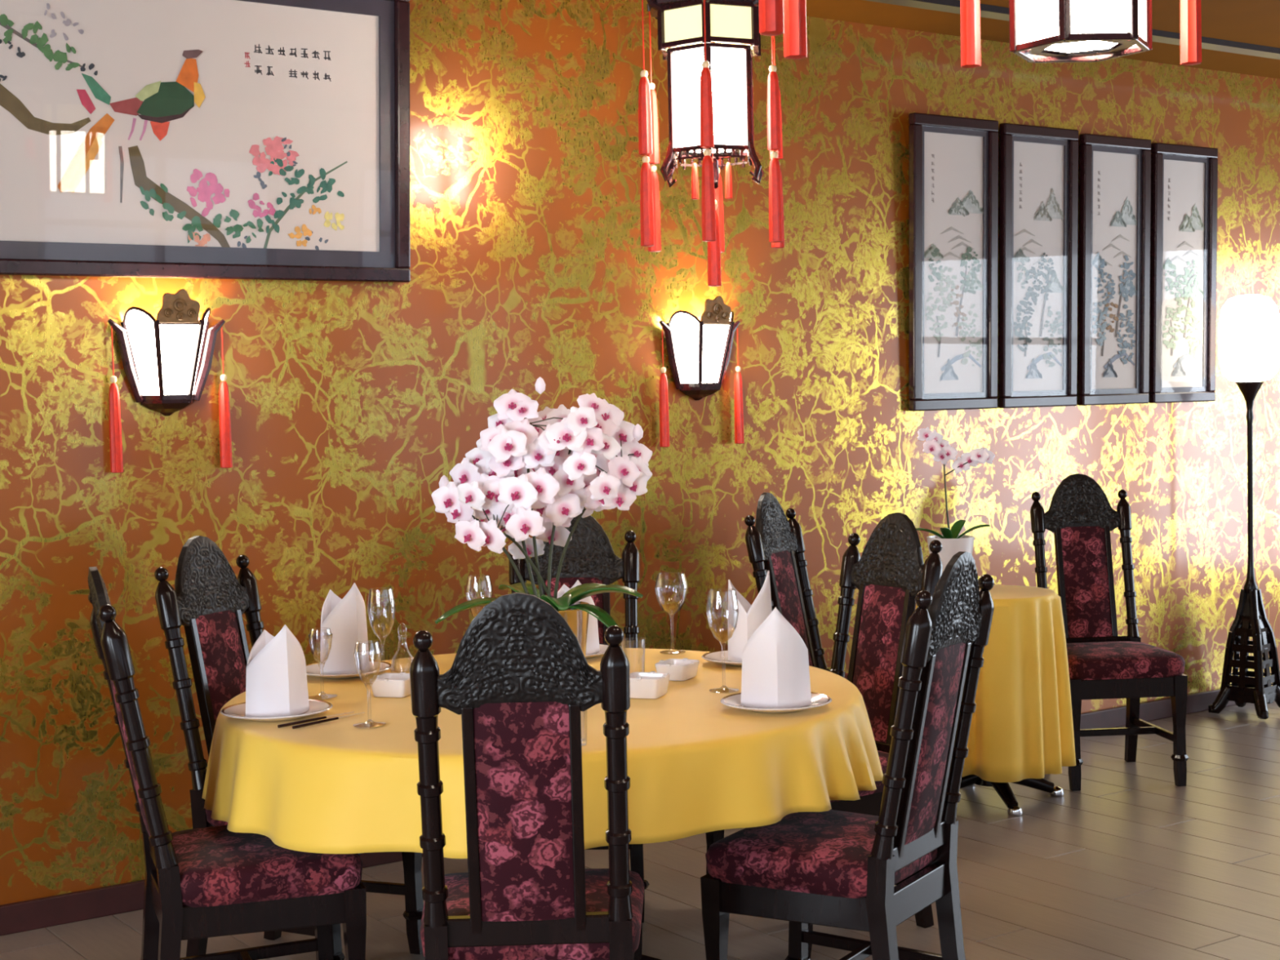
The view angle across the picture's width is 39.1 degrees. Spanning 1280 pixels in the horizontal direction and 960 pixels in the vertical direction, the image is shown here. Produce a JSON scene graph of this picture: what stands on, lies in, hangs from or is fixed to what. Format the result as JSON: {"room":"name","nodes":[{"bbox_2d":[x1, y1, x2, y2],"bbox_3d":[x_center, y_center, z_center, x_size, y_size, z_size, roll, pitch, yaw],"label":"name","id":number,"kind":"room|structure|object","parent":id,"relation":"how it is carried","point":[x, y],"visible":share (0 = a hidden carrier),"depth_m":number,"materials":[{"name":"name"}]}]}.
{"room":"chinese restaurant","nodes":[
{"label":"chinese restaurant","id":0,"kind":"room"},
{"bbox_2d":[0,0,1279,905],"bbox_3d":[-0.422,-0.237,6.172,13.200,2.890,0.200,-3,3,-35],"label":"wall","id":1,"kind":"structure","parent":0,"point":[351,403],"depth_m":6.16,"materials":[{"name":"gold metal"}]},
{"bbox_2d":[107,288,232,472],"bbox_3d":[-1.371,-0.292,5.298,0.369,0.531,0.137,-3,3,-35],"label":"wall sconce","id":2,"kind":"object","parent":1,"relation":"attached to","point":[166,371],"visible":1,"depth_m":5.26,"materials":[{"name":"beige glass"}]},
{"bbox_2d":[0,0,410,282],"bbox_3d":[-1.465,-1.051,5.215,1.770,0.923,0.101,-3,3,-35],"label":"framed picture","id":3,"kind":"object","parent":1,"relation":"attached to","point":[251,140],"visible":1,"depth_m":5.35,"materials":[{"name":"white paper"}]},
{"bbox_2d":[0,682,1272,935],"bbox_3d":[-0.327,1.167,6.150,12.800,0.084,0.022,-3,3,-35],"label":"baseboard","id":4,"kind":"structure","parent":1,"relation":"attached to","point":[77,906],"depth_m":5.29,"materials":[{"name":"brown wood"}]},
{"bbox_2d":[659,295,744,447],"bbox_3d":[0.242,-0.388,6.426,0.369,0.531,0.137,-3,3,-35],"label":"wall sconce","id":5,"kind":"object","parent":1,"relation":"attached to","point":[699,352],"visible":1,"depth_m":6.39,"materials":[{"name":"beige glass"}]},
{"bbox_2d":[908,112,998,411],"bbox_3d":[1.250,-0.859,7.161,0.465,1.158,0.059,-3,3,-35],"label":"framed picture","id":6,"kind":"object","parent":1,"relation":"attached to","point":[953,161],"visible":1,"depth_m":7.16,"materials":[{"name":"white paper"}]},
{"bbox_2d":[998,122,1078,408],"bbox_3d":[1.649,-0.878,7.440,0.440,1.152,0.059,-3,3,-35],"label":"framed picture","id":7,"kind":"object","parent":1,"relation":"attached to","point":[1038,166],"visible":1,"depth_m":7.44,"materials":[{"name":"white paper"}]},
{"bbox_2d":[1077,133,1151,405],"bbox_3d":[2.034,-0.894,7.710,0.425,1.140,0.059,-3,3,-35],"label":"framed picture","id":8,"kind":"object","parent":1,"relation":"attached to","point":[1115,171],"visible":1,"depth_m":7.71,"materials":[{"name":"white paper"}]},
{"bbox_2d":[1148,142,1217,403],"bbox_3d":[2.408,-0.910,7.971,0.422,1.130,0.058,-3,3,-35],"label":"framed picture","id":9,"kind":"object","parent":1,"relation":"attached to","point":[1184,178],"visible":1,"depth_m":7.97,"materials":[{"name":"white paper"}]},
{"bbox_2d":[0,700,1279,959],"bbox_3d":[2.079,1.376,2.727,13.200,0.106,8.800,-3,3,-35],"label":"floor","id":10,"kind":"structure","parent":0,"point":[1132,864],"depth_m":5.48,"materials":[{"name":"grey wood"}]},
{"bbox_2d":[87,566,366,959],"bbox_3d":[-0.945,0.753,4.109,0.563,1.143,0.466,-2,3,-20],"label":"dining chair","id":11,"kind":"object","parent":10,"relation":"on","point":[215,881],"visible":1,"depth_m":3.95,"materials":[{"name":"black wood"}]},
{"bbox_2d":[154,535,423,959],"bbox_3d":[-0.928,0.721,4.759,0.563,1.143,0.466,0,3,24],"label":"dining chair","id":12,"kind":"object","parent":10,"relation":"on","point":[207,598],"visible":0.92,"depth_m":4.78,"materials":[{"name":"black wood"}]},
{"bbox_2d":[409,591,644,959],"bbox_3d":[-0.218,0.763,3.579,0.466,1.143,0.563,-1,3,-1],"label":"dining chair","id":13,"kind":"object","parent":10,"relation":"on","point":[520,681],"visible":1,"depth_m":3.35,"materials":[{"name":"black wood"}]},
{"bbox_2d":[508,514,649,922],"bbox_3d":[-0.205,0.676,5.343,0.466,1.143,0.563,-1,3,3],"label":"dining chair","id":14,"kind":"object","parent":10,"relation":"on","point":[589,557],"visible":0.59,"depth_m":5.54,"materials":[{"name":"black wood"}]},
{"bbox_2d":[641,954,661,959],"bbox_3d":[-0.236,0.910,4.532,1.568,0.751,1.568,-3,3,-35],"label":"round table","id":15,"kind":"object","parent":10,"relation":"on","point":[643,957],"visible":0.12,"depth_m":4.58,"materials":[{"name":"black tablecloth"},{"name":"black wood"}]},
{"bbox_2d":[201,648,883,858],"bbox_3d":[-0.242,0.638,4.517,1.686,0.215,1.682,-3,3,-35],"label":"tablecloth","id":16,"kind":"object","parent":15,"relation":"on","point":[698,764],"visible":0.59,"depth_m":3.90,"materials":[{"name":"yellow fabric"}]},
{"bbox_2d":[220,698,333,721],"bbox_3d":[-0.854,0.545,4.234,0.260,0.021,0.260,-3,3,-35],"label":"dinner plate","id":17,"kind":"object","parent":16,"relation":"on","point":[316,706],"visible":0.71,"depth_m":4.22,"materials":[{"name":"white ceramic"}]},
{"bbox_2d":[245,624,309,717],"bbox_3d":[-0.853,0.442,4.225,0.120,0.215,0.121,-1,3,8],"label":"folded napkin","id":18,"kind":"object","parent":17,"relation":"on","point":[277,685],"visible":0.98,"depth_m":4.18,"materials":[{"name":"white fabric"}]},
{"bbox_2d":[277,711,354,728],"bbox_3d":[-0.747,0.553,4.159,0.008,0.007,0.215,1,4,43],"label":"chopstick","id":19,"kind":"object","parent":16,"relation":"on","point":[344,713],"visible":1,"depth_m":4.14,"materials":[{"name":"brown wood"}]},
{"bbox_2d":[308,627,337,699],"bbox_3d":[-0.795,0.456,4.492,0.074,0.171,0.074,-3,3,-35],"label":"wine glass","id":20,"kind":"object","parent":16,"relation":"on","point":[317,696],"visible":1,"depth_m":4.49,"materials":[{"name":"clear glass"}]},
{"bbox_2d":[308,627,332,664],"bbox_3d":[-0.796,0.415,4.490,0.060,0.089,0.060,-3,3,-35],"label":"bowl","id":21,"kind":"object","parent":20,"relation":"on","point":[329,628],"depth_m":4.49,"materials":[{"name":"clear glass"}]},
{"bbox_2d":[292,711,364,728],"bbox_3d":[-0.715,0.553,4.145,0.008,0.007,0.212,1,4,40],"label":"chopstick","id":22,"kind":"object","parent":16,"relation":"on","point":[354,714],"visible":1,"depth_m":4.13,"materials":[{"name":"brown wood"}]},
{"bbox_2d":[306,660,392,679],"bbox_3d":[-0.796,0.514,4.847,0.260,0.021,0.260,-3,3,-35],"label":"dinner plate","id":23,"kind":"object","parent":16,"relation":"on","point":[312,669],"visible":0.59,"depth_m":4.83,"materials":[{"name":"white ceramic"}]},
{"bbox_2d":[320,582,369,674],"bbox_3d":[-0.796,0.395,4.838,0.120,0.245,0.122,-1,3,0],"label":"folded napkin","id":24,"kind":"object","parent":23,"relation":"on","point":[346,617],"visible":0.98,"depth_m":4.79,"materials":[{"name":"white fabric"}]},
{"bbox_2d":[353,640,386,728],"bbox_3d":[-0.616,0.462,4.086,0.074,0.191,0.074,-3,3,-35],"label":"wine glass","id":25,"kind":"object","parent":16,"relation":"on","point":[375,724],"visible":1,"depth_m":4.08,"materials":[{"name":"clear glass"}]},
{"bbox_2d":[353,640,382,684],"bbox_3d":[-0.617,0.417,4.084,0.064,0.100,0.064,-3,3,-35],"label":"bowl","id":26,"kind":"object","parent":25,"relation":"on","point":[354,654],"depth_m":4.08,"materials":[{"name":"clear glass"}]},
{"bbox_2d":[367,588,395,686],"bbox_3d":[-0.666,0.406,4.652,0.074,0.251,0.074,-3,3,-35],"label":"wine glass","id":27,"kind":"object","parent":16,"relation":"on","point":[370,588],"visible":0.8,"depth_m":4.64,"materials":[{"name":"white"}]},
{"bbox_2d":[367,588,395,639],"bbox_3d":[-0.667,0.346,4.649,0.072,0.131,0.072,-3,3,-35],"label":"bowl","id":28,"kind":"object","parent":27,"relation":"on","point":[370,588],"depth_m":4.64,"materials":[{"name":"clear glass"}]},
{"bbox_2d":[369,671,410,697],"bbox_3d":[-0.615,0.513,4.511,0.109,0.047,0.119,-1,3,15],"label":"square dish","id":29,"kind":"object","parent":16,"relation":"on","point":[387,684],"visible":0.76,"depth_m":4.46,"materials":[{"name":"white ceramic"}]},
{"bbox_2d":[390,624,413,673],"bbox_3d":[-0.630,0.451,4.779,0.068,0.146,0.068,-3,3,-35],"label":"cruet bottle","id":30,"kind":"object","parent":16,"relation":"on","point":[407,672],"visible":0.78,"depth_m":4.78,"materials":[{"name":"clear glass"}]},
{"bbox_2d":[465,574,493,617],"bbox_3d":[-0.448,0.387,5.038,0.076,0.241,0.076,-3,3,-35],"label":"wine glass","id":31,"kind":"object","parent":16,"relation":"on","point":[469,575],"visible":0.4,"depth_m":5.03,"materials":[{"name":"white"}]},
{"bbox_2d":[431,377,652,657],"bbox_3d":[-0.243,0.131,4.592,0.536,0.787,0.402,-1,3,10],"label":"potted orchid","id":32,"kind":"object","parent":16,"relation":"on","point":[580,443],"visible":0.97,"depth_m":4.51,"materials":[{"name":"pink plant"}]},
{"bbox_2d":[581,709,587,746],"bbox_3d":[-0.132,0.516,3.810,0.044,0.090,0.044,-3,3,-35],"label":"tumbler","id":33,"kind":"object","parent":16,"relation":"on","point":[582,739],"visible":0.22,"depth_m":3.81,"materials":[{"name":"clear glass"}]},
{"bbox_2d":[585,643,608,658],"bbox_3d":[-0.192,0.489,5.099,0.260,0.021,0.260,-3,3,-35],"label":"dinner plate","id":34,"kind":"object","parent":16,"relation":"on","point":[602,647],"visible":0.13,"depth_m":5.10,"materials":[{"name":"white ceramic"}]},
{"bbox_2d":[556,579,599,654],"bbox_3d":[-0.193,0.385,5.090,0.122,0.215,0.120,0,3,20],"label":"folded napkin","id":35,"kind":"object","parent":34,"relation":"on","point":[593,640],"visible":0.19,"depth_m":5.08,"materials":[{"name":"white fabric"}]},
{"bbox_2d":[621,636,645,671],"bbox_3d":[-0.016,0.463,4.630,0.062,0.110,0.062,-3,3,-35],"label":"tumbler","id":36,"kind":"object","parent":16,"relation":"on","point":[631,637],"visible":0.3,"depth_m":4.63,"materials":[{"name":"clear glass"}]},
{"bbox_2d":[630,671,670,698],"bbox_3d":[0.015,0.502,4.408,0.109,0.052,0.109,0,3,20],"label":"square dish","id":37,"kind":"object","parent":16,"relation":"on","point":[643,685],"visible":0.77,"depth_m":4.37,"materials":[{"name":"white ceramic"}]},
{"bbox_2d":[654,572,688,653],"bbox_3d":[0.091,0.378,5.123,0.094,0.226,0.094,-3,3,-35],"label":"wine glass","id":38,"kind":"object","parent":16,"relation":"on","point":[668,651],"visible":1,"depth_m":5.12,"materials":[{"name":"clear glass"}]},
{"bbox_2d":[654,572,688,613],"bbox_3d":[0.089,0.325,5.120,0.094,0.118,0.094,-3,3,-35],"label":"bowl","id":39,"kind":"object","parent":38,"relation":"on","point":[681,572],"depth_m":5.11,"materials":[{"name":"clear glass"}]},
{"bbox_2d":[654,657,699,680],"bbox_3d":[0.097,0.492,4.669,0.099,0.044,0.113,0,3,26],"label":"square dish","id":40,"kind":"object","parent":16,"relation":"on","point":[679,669],"visible":0.94,"depth_m":4.63,"materials":[{"name":"white ceramic"}]},
{"bbox_2d":[701,649,742,666],"bbox_3d":[0.298,0.487,4.905,0.260,0.021,0.260,-3,3,-35],"label":"dinner plate","id":41,"kind":"object","parent":16,"relation":"on","point":[717,656],"visible":0.33,"depth_m":4.92,"materials":[{"name":"white ceramic"}]},
{"bbox_2d":[727,570,772,662],"bbox_3d":[0.300,0.368,4.899,0.118,0.245,0.123,-3,3,-33],"label":"folded napkin","id":42,"kind":"object","parent":41,"relation":"on","point":[750,617],"visible":0.66,"depth_m":4.86,"materials":[{"name":"white fabric"}]},
{"bbox_2d":[706,588,738,693],"bbox_3d":[0.205,0.396,4.449,0.080,0.251,0.080,-3,3,-35],"label":"wine glass","id":43,"kind":"object","parent":16,"relation":"on","point":[729,690],"visible":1,"depth_m":4.44,"materials":[{"name":"clear glass"}]},
{"bbox_2d":[706,588,738,642],"bbox_3d":[0.204,0.336,4.446,0.080,0.131,0.080,-3,3,-35],"label":"bowl","id":44,"kind":"object","parent":43,"relation":"on","point":[731,588],"depth_m":4.44,"materials":[{"name":"clear glass"}]},
{"bbox_2d":[720,692,831,713],"bbox_3d":[0.317,0.521,4.199,0.260,0.021,0.260,-3,3,-35],"label":"dinner plate","id":45,"kind":"object","parent":16,"relation":"on","point":[818,700],"visible":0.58,"depth_m":4.17,"materials":[{"name":"white ceramic"}]},
{"bbox_2d":[740,607,811,708],"bbox_3d":[0.315,0.408,4.189,0.122,0.235,0.120,1,4,44],"label":"folded napkin","id":46,"kind":"object","parent":45,"relation":"on","point":[775,673],"visible":0.98,"depth_m":4.15,"materials":[{"name":"white fabric"}]},
{"bbox_2d":[744,492,848,679],"bbox_3d":[0.693,0.615,6.183,0.563,1.143,0.466,0,3,28],"label":"dining chair","id":47,"kind":"object","parent":10,"relation":"on","point":[775,544],"visible":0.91,"depth_m":6.27,"materials":[{"name":"black wood"}]},
{"bbox_2d":[705,512,942,959],"bbox_3d":[0.520,0.676,5.017,0.563,1.143,0.466,-3,3,-33],"label":"dining chair","id":48,"kind":"object","parent":10,"relation":"on","point":[891,571],"visible":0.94,"depth_m":5.09,"materials":[{"name":"black wood"}]},
{"bbox_2d":[700,551,994,959],"bbox_3d":[0.481,0.723,4.067,0.563,1.143,0.466,1,3,32],"label":"dining chair","id":49,"kind":"object","parent":10,"relation":"on","point":[831,868],"visible":0.99,"depth_m":3.94,"materials":[{"name":"black wood"}]},
{"bbox_2d":[960,774,1064,816],"bbox_3d":[1.261,0.781,6.495,0.458,0.751,0.458,1,4,44],"label":"round table","id":50,"kind":"object","parent":10,"relation":"on","point":[1003,790],"visible":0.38,"depth_m":6.47,"materials":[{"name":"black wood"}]},
{"bbox_2d":[915,584,1075,782],"bbox_3d":[1.256,0.717,6.489,0.564,0.630,0.571,-3,3,-35],"label":"tablecloth","id":51,"kind":"object","parent":50,"relation":"on","point":[1021,728],"visible":0.47,"depth_m":6.25,"materials":[{"name":"yellow fabric"}]},
{"bbox_2d":[915,426,995,573],"bbox_3d":[1.113,0.106,6.449,0.279,0.595,0.179,-2,3,-20],"label":"potted orchid","id":52,"kind":"object","parent":51,"relation":"on","point":[953,543],"visible":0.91,"depth_m":6.41,"materials":[{"name":"plant"}]},
{"bbox_2d":[1030,473,1188,791],"bbox_3d":[1.768,0.558,6.876,0.466,1.143,0.563,-2,3,-5],"label":"dining chair","id":53,"kind":"object","parent":10,"relation":"on","point":[1104,664],"visible":0.96,"depth_m":7.03,"materials":[{"name":"black wood"}]},
{"bbox_2d":[1208,293,1279,719],"bbox_3d":[2.714,0.111,8.005,0.286,1.866,0.285,-4,4,-44],"label":"floor lamp","id":54,"kind":"object","parent":10,"relation":"on","point":[1249,330],"visible":1,"depth_m":7.96,"materials":[{"name":"black wood"}]},
{"bbox_2d":[805,0,1279,79],"bbox_3d":[2.014,-1.613,2.580,13.200,0.100,8.800,-3,3,-35],"label":"ceiling","id":55,"kind":"structure","parent":0,"point":[1257,22],"depth_m":6.96,"materials":[{"name":"paint"}]},
{"bbox_2d":[638,0,784,286],"bbox_3d":[0.214,-1.123,5.414,0.470,1.076,0.454,-3,3,-35],"label":"hanging lantern","id":56,"kind":"object","parent":55,"relation":"hanging from","point":[708,47],"visible":1,"depth_m":5.31,"materials":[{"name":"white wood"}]},
{"bbox_2d":[758,0,807,59],"bbox_3d":[0.044,-1.103,2.835,0.422,0.857,0.440,-3,3,-35],"label":"lantern","id":57,"kind":"object","parent":55,"relation":"hanging from","point":[788,18],"visible":1,"depth_m":2.89,"materials":[{"name":"fabric"}]},
{"bbox_2d":[864,0,1279,59],"bbox_3d":[-0.143,-1.654,5.660,12.800,0.024,0.085,-3,3,-35],"label":"trim","id":58,"kind":"structure","parent":55,"relation":"attached to","point":[990,11],"depth_m":7.17,"materials":[{"name":"brown wood"}]},
{"bbox_2d":[960,0,1201,68],"bbox_3d":[0.801,-1.165,3.284,0.398,0.810,0.446,-3,3,-35],"label":"lantern","id":59,"kind":"object","parent":55,"relation":"hanging from","point":[1042,31],"visible":1,"depth_m":3.27,"materials":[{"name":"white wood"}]},
{"bbox_2d":[1047,32,1115,49],"bbox_3d":[0.809,-0.806,3.302,0.151,0.004,0.151,-3,3,-35],"label":"diffuser","id":60,"kind":"object","parent":59,"relation":"attached to","point":[1067,45],"depth_m":3.32,"materials":[{"name":"beige glass"}]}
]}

